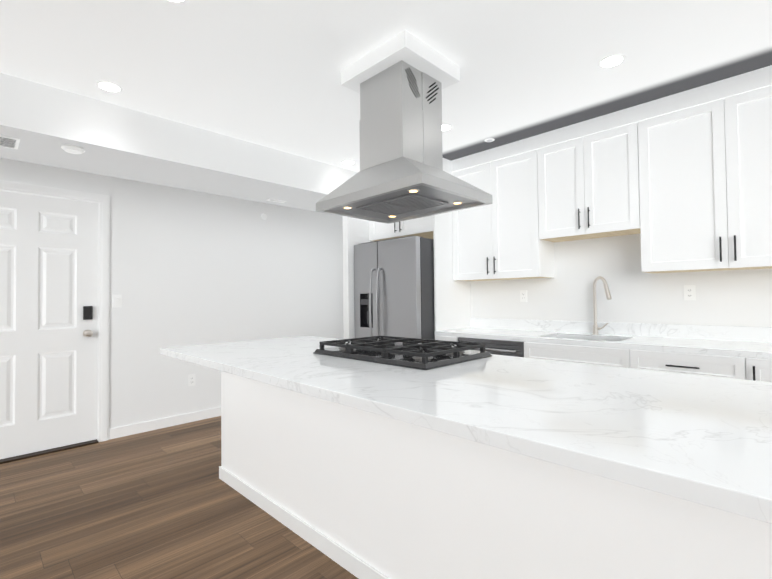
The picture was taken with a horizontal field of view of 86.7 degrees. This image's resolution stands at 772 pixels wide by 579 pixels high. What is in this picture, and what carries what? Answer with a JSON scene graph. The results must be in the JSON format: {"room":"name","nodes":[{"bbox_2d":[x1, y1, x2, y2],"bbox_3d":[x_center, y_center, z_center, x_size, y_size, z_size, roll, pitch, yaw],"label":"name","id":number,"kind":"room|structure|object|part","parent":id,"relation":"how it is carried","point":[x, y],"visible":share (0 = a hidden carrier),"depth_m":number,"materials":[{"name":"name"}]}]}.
{"room":"kitchen","nodes":[
{"label":"kitchen","id":0,"kind":"room"},
{"bbox_2d":[0,158,343,428],"bbox_3d":[-2.625,-0.009,3.465,0.140,2.620,6.400,-2,-2,45],"label":"wall","id":1,"kind":"structure","parent":0,"point":[189,268],"depth_m":4.07,"materials":[{"name":"white paint"}]},
{"bbox_2d":[0,191,97,458],"bbox_3d":[-2.817,0.265,3.204,0.044,2.023,0.914,-2,-2,45],"label":"entry door","id":2,"kind":"structure","parent":1,"relation":"in","point":[48,292],"depth_m":3.28,"materials":[{"name":"white paint"}]},
{"bbox_2d":[83,329,92,336],"bbox_3d":[-2.502,0.369,3.433,0.074,0.064,0.064,-2,-2,45],"label":"door knob","id":3,"kind":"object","parent":2,"relation":"attached to","point":[87,333],"depth_m":3.41,"materials":[{"name":"silver metal"}]},
{"bbox_2d":[83,306,92,319],"bbox_3d":[-2.520,0.198,3.453,0.028,0.115,0.066,-2,-2,45],"label":"door lock","id":4,"kind":"object","parent":2,"relation":"attached to","point":[87,312],"visible":0.98,"depth_m":3.44,"materials":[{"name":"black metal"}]},
{"bbox_2d":[0,439,97,463],"bbox_3d":[-2.813,1.291,3.190,0.161,0.014,0.916,-2,-2,45],"label":"door sill","id":5,"kind":"structure","parent":1,"relation":"attached to","point":[38,453],"depth_m":3.24,"materials":[{"name":"brown metal"}]},
{"bbox_2d":[0,180,109,441],"bbox_3d":[-2.832,0.236,3.219,0.142,2.125,1.076,-2,-2,45],"label":"door frame","id":6,"kind":"structure","parent":1,"relation":"attached to","point":[102,201],"depth_m":3.51,"materials":[{"name":"white paint"}]},
{"bbox_2d":[113,295,121,307],"bbox_3d":[-2.372,0.102,3.608,0.010,0.114,0.070,-2,-2,45],"label":"light switch","id":7,"kind":"object","parent":1,"relation":"attached to","point":[117,300],"visible":1,"depth_m":3.61,"materials":[{"name":"white plastic"}]},
{"bbox_2d":[109,407,220,439],"bbox_3d":[-2.311,1.246,3.141,0.705,0.092,6.400,-2,-2,45],"label":"baseboard","id":8,"kind":"structure","parent":1,"relation":"attached to","point":[131,429],"depth_m":3.84,"materials":[{"name":"white paint"}]},
{"bbox_2d":[188,374,194,385],"bbox_3d":[-1.920,0.896,4.040,0.007,0.114,0.070,-2,-2,45],"label":"outlet","id":9,"kind":"object","parent":1,"relation":"attached to","point":[191,379],"visible":1,"depth_m":4.04,"materials":[{"name":"white plastic"}]},
{"bbox_2d":[261,213,266,219],"bbox_3d":[-1.379,-0.828,4.632,0.018,0.072,0.072,-2,-2,45],"label":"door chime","id":10,"kind":"object","parent":1,"relation":"attached to","point":[263,216],"visible":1,"depth_m":4.62,"materials":[{"name":"white plastic"}]},
{"bbox_2d":[0,416,357,578],"bbox_3d":[0.206,1.262,0.639,8.040,0.100,6.640,-2,-2,45],"label":"floor","id":11,"kind":"structure","parent":0,"point":[165,503],"depth_m":2.24,"materials":[{"name":"brown wood"}]},
{"bbox_2d":[354,236,434,343],"bbox_3d":[0.242,0.392,4.429,0.896,1.796,0.925,-2,-2,45],"label":"fridge","id":12,"kind":"object","parent":11,"relation":"on","point":[394,287],"visible":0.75,"depth_m":4.04,"materials":[{"name":"grey metal"}]},
{"bbox_3d":[-0.191,0.373,4.368,0.368,1.730,0.068,-2,-2,45],"label":"door","id":13,"kind":"part","parent":12,"relation":"part of","materials":[{"name":"silver metal"}]},
{"bbox_3d":[0.129,0.363,4.051,0.522,1.730,0.068,-2,-2,45],"label":"door","id":14,"kind":"part","parent":12,"relation":"part of","materials":[{"name":"silver metal"}]},
{"bbox_2d":[435,334,490,346],"bbox_3d":[0.799,0.862,4.123,0.244,0.830,0.623,-2,-2,45],"label":"base cabinet","id":15,"kind":"object","parent":11,"relation":"on","point":[437,337],"depth_m":3.88,"materials":[{"name":"white paint"}]},
{"bbox_2d":[458,337,523,356],"bbox_3d":[1.088,0.854,3.772,0.647,0.827,0.619,-2,-2,45],"label":"dishwasher","id":16,"kind":"object","parent":11,"relation":"on","point":[506,348],"visible":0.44,"depth_m":3.50,"materials":[{"name":"grey metal"}]},
{"bbox_3d":[0.880,0.519,3.573,0.533,0.018,0.040,-2,-2,45],"label":"handle","id":17,"kind":"part","parent":16,"relation":"part of","materials":[{"name":"silver metal"}]},
{"bbox_2d":[219,372,771,578],"bbox_3d":[0.507,0.817,1.758,3.728,0.831,0.890,-2,-2,45],"label":"kitchen island","id":18,"kind":"object","parent":11,"relation":"on","point":[501,467],"depth_m":1.45,"materials":[{"name":"white paint"}]},
{"bbox_3d":[0.511,1.190,1.749,3.728,0.082,0.890,-2,-2,45],"label":"baseboard","id":19,"kind":"part","parent":18,"relation":"part of","materials":[{"name":"white paint"}]},
{"bbox_2d":[160,336,771,527],"bbox_3d":[0.323,0.383,1.788,4.112,0.041,1.195,-2,-2,45],"label":"island countertop","id":20,"kind":"structure","parent":18,"relation":"on","point":[702,441],"depth_m":1.21,"materials":[{"name":"white stone"}]},
{"bbox_2d":[313,336,491,369],"bbox_3d":[0.073,0.342,2.352,0.870,0.070,0.580,-2,-2,45],"label":"cooktop","id":21,"kind":"object","parent":20,"relation":"in","point":[426,354],"visible":1,"depth_m":2.18,"materials":[{"name":"black metal"}]},
{"bbox_2d":[615,350,762,380],"bbox_3d":[2.115,0.820,2.816,0.722,0.830,0.623,-2,-2,45],"label":"base cabinet","id":22,"kind":"object","parent":11,"relation":"on","point":[696,364],"depth_m":2.56,"materials":[{"name":"white paint"}]},
{"bbox_2d":[435,326,771,361],"bbox_3d":[1.979,0.389,2.939,3.608,0.040,0.646,-2,-2,45],"label":"countertop","id":23,"kind":"structure","parent":22,"relation":"on","point":[716,346],"depth_m":2.95,"materials":[{"name":"white stone"}]},
{"bbox_2d":[592,276,610,334],"bbox_3d":[1.797,0.135,3.408,0.181,0.490,0.131,-2,-2,45],"label":"faucet","id":24,"kind":"object","parent":23,"relation":"on","point":[596,328],"visible":1,"depth_m":3.46,"materials":[{"name":"silver metal"}]},
{"bbox_2d":[763,358,771,381],"bbox_3d":[2.512,0.808,2.421,0.521,0.830,0.623,-2,-2,45],"label":"base cabinet","id":25,"kind":"object","parent":11,"relation":"on","point":[767,364],"depth_m":2.33,"materials":[{"name":"white paint"}]},
{"bbox_2d":[343,216,368,338],"bbox_3d":[-0.113,0.154,4.824,0.090,2.296,0.930,-2,-2,45],"label":"wall","id":26,"kind":"structure","parent":0,"point":[355,231],"depth_m":4.51,"materials":[{"name":"white paint"}]},
{"bbox_2d":[369,221,404,240],"bbox_3d":[0.214,-0.943,4.727,0.524,0.758,0.618,-2,-2,45],"label":"upper cabinet","id":27,"kind":"object","parent":26,"relation":"attached to","point":[378,231],"depth_m":4.52,"materials":[{"name":"white paint"}]},
{"bbox_2d":[0,0,771,171],"bbox_3d":[0.176,-1.458,0.696,8.040,0.100,6.640,-2,-2,45],"label":"ceiling","id":28,"kind":"structure","parent":0,"point":[266,73],"depth_m":2.39,"materials":[{"name":"paint"}]},
{"bbox_2d":[95,80,122,91],"bbox_3d":[-1.831,-1.341,2.703,0.150,0.005,0.150,-2,-2,45],"label":"recessed light","id":29,"kind":"object","parent":28,"relation":"in","point":[108,86],"visible":1,"depth_m":2.69,"materials":[{"name":"white plastic"}]},
{"bbox_2d":[167,0,187,2],"bbox_3d":[-0.987,-1.367,1.879,0.150,0.005,0.150,-2,-2,45],"label":"recessed light","id":30,"kind":"object","parent":28,"relation":"in","point":[178,1],"visible":1,"depth_m":1.94,"materials":[{"name":"white plastic"}]},
{"bbox_2d":[0,73,357,215],"bbox_3d":[-2.308,-1.167,3.162,0.790,0.324,6.400,-2,-2,45],"label":"soffit beam","id":31,"kind":"structure","parent":28,"relation":"attached to","point":[42,123],"depth_m":3.23,"materials":[{"name":"white paint"}]},
{"bbox_2d":[0,135,19,149],"bbox_3d":[-2.679,-1.007,2.697,0.250,0.005,0.380,-2,-2,45],"label":"air vent","id":32,"kind":"object","parent":31,"relation":"attached to","point":[9,142],"visible":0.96,"depth_m":2.79,"materials":[{"name":"white plastic"}]},
{"bbox_2d":[61,144,84,153],"bbox_3d":[-2.231,-0.994,2.914,0.136,0.032,0.136,-2,-2,45],"label":"recessed light","id":33,"kind":"object","parent":31,"relation":"attached to","point":[72,149],"visible":0.98,"depth_m":2.89,"materials":[{"name":"white plastic"}]},
{"bbox_2d":[266,198,286,202],"bbox_3d":[-1.217,-0.985,4.530,0.100,0.005,0.200,-2,-2,45],"label":"air vent","id":34,"kind":"object","parent":31,"relation":"attached to","point":[276,200],"visible":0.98,"depth_m":4.51,"materials":[{"name":"white plastic"}]},
{"bbox_2d":[341,30,459,92],"bbox_3d":[0.086,-1.323,2.532,0.540,0.090,0.500,-2,-2,45],"label":"chase","id":35,"kind":"object","parent":28,"relation":"attached to","point":[407,47],"visible":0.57,"depth_m":2.35,"materials":[{"name":"white paint"}]},
{"bbox_2d":[316,60,492,223],"bbox_3d":[0.091,-0.890,2.523,0.875,0.774,0.655,-2,-2,45],"label":"range hood","id":36,"kind":"object","parent":35,"relation":"hanging from","point":[401,175],"visible":1,"depth_m":2.38,"materials":[{"name":"silver metal"}]},
{"bbox_2d":[343,189,462,216],"bbox_3d":[0.095,-0.518,2.515,0.609,0.006,0.469,-2,-2,45],"label":"lamp","id":37,"kind":"object","parent":36,"relation":"on","point":[407,201],"depth_m":2.46,"materials":[{"name":"silver metal"}]},
{"bbox_2d":[442,123,452,130],"bbox_3d":[0.479,-1.351,3.411,0.150,0.005,0.150,-2,-2,45],"label":"recessed light","id":38,"kind":"object","parent":28,"relation":"in","point":[445,127],"visible":0.48,"depth_m":3.40,"materials":[{"name":"white plastic"}]},
{"bbox_2d":[484,138,494,141],"bbox_3d":[0.938,-1.351,3.702,0.090,0.005,0.090,-2,-2,45],"label":"recessed light","id":39,"kind":"object","parent":28,"relation":"in","point":[489,140],"visible":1,"depth_m":3.70,"materials":[{"name":"white plastic"}]},
{"bbox_2d":[598,54,625,67],"bbox_3d":[1.366,-1.381,2.473,0.150,0.005,0.150,-2,-2,45],"label":"recessed light","id":40,"kind":"object","parent":28,"relation":"in","point":[612,60],"visible":1,"depth_m":2.46,"materials":[{"name":"white plastic"}]},
{"bbox_2d":[470,234,771,326],"bbox_3d":[2.489,-0.075,2.980,8.040,2.620,0.120,-2,-2,45],"label":"wall","id":41,"kind":"structure","parent":0,"point":[734,298],"depth_m":3.41,"materials":[{"name":"white paint"}]},
{"bbox_2d":[405,158,448,240],"bbox_3d":[0.495,-0.952,4.448,0.523,0.758,0.618,-2,-2,45],"label":"upper cabinet","id":42,"kind":"object","parent":41,"relation":"attached to","point":[436,227],"depth_m":4.15,"materials":[{"name":"white paint"}]},
{"bbox_2d":[449,147,500,280],"bbox_3d":[0.985,-0.719,4.163,0.522,1.246,0.328,-2,-2,45],"label":"upper cabinet","id":43,"kind":"object","parent":41,"relation":"attached to","point":[472,231],"depth_m":4.04,"materials":[{"name":"white paint"}]},
{"bbox_2d":[520,290,526,301],"bbox_3d":[1.352,0.064,4.017,0.070,0.114,0.007,-2,-2,45],"label":"outlet","id":44,"kind":"object","parent":41,"relation":"attached to","point":[523,295],"visible":1,"depth_m":4.02,"materials":[{"name":"white plastic"}]},
{"bbox_2d":[497,133,560,279],"bbox_3d":[1.288,-0.729,3.862,0.587,1.246,0.328,-2,-2,45],"label":"upper cabinet","id":45,"kind":"object","parent":41,"relation":"attached to","point":[523,252],"depth_m":3.71,"materials":[{"name":"white paint"}]},
{"bbox_2d":[545,118,602,241],"bbox_3d":[1.608,-0.903,3.545,0.450,0.918,0.328,-2,-2,45],"label":"upper cabinet","id":46,"kind":"object","parent":41,"relation":"attached to","point":[568,149],"depth_m":3.41,"materials":[{"name":"white paint"}]},
{"bbox_2d":[593,105,640,236],"bbox_3d":[1.837,-0.910,3.318,0.450,0.918,0.328,-2,-2,45],"label":"upper cabinet","id":47,"kind":"object","parent":41,"relation":"attached to","point":[616,135],"depth_m":3.15,"materials":[{"name":"white paint"}]},
{"bbox_2d":[629,76,745,273],"bbox_3d":[2.175,-0.757,2.980,0.628,1.246,0.328,-2,-2,45],"label":"upper cabinet","id":48,"kind":"object","parent":41,"relation":"attached to","point":[680,182],"depth_m":2.82,"materials":[{"name":"white paint"}]},
{"bbox_2d":[684,285,695,299],"bbox_3d":[2.292,0.024,3.083,0.070,0.114,0.007,-2,-2,45],"label":"outlet","id":49,"kind":"object","parent":41,"relation":"attached to","point":[689,292],"visible":1,"depth_m":3.08,"materials":[{"name":"white plastic"}]},
{"bbox_2d":[737,65,771,268],"bbox_3d":[2.531,-0.768,2.627,0.629,1.246,0.328,-2,-2,45],"label":"upper cabinet","id":50,"kind":"object","parent":41,"relation":"attached to","point":[756,85],"depth_m":2.59,"materials":[{"name":"white paint"}]},
{"bbox_2d":[471,318,771,366],"bbox_3d":[2.014,0.438,2.974,3.608,0.341,0.546,-2,-2,45],"label":"backsplash","id":51,"kind":"structure","parent":0,"relation":"attached to","point":[595,355],"depth_m":3.17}
]}

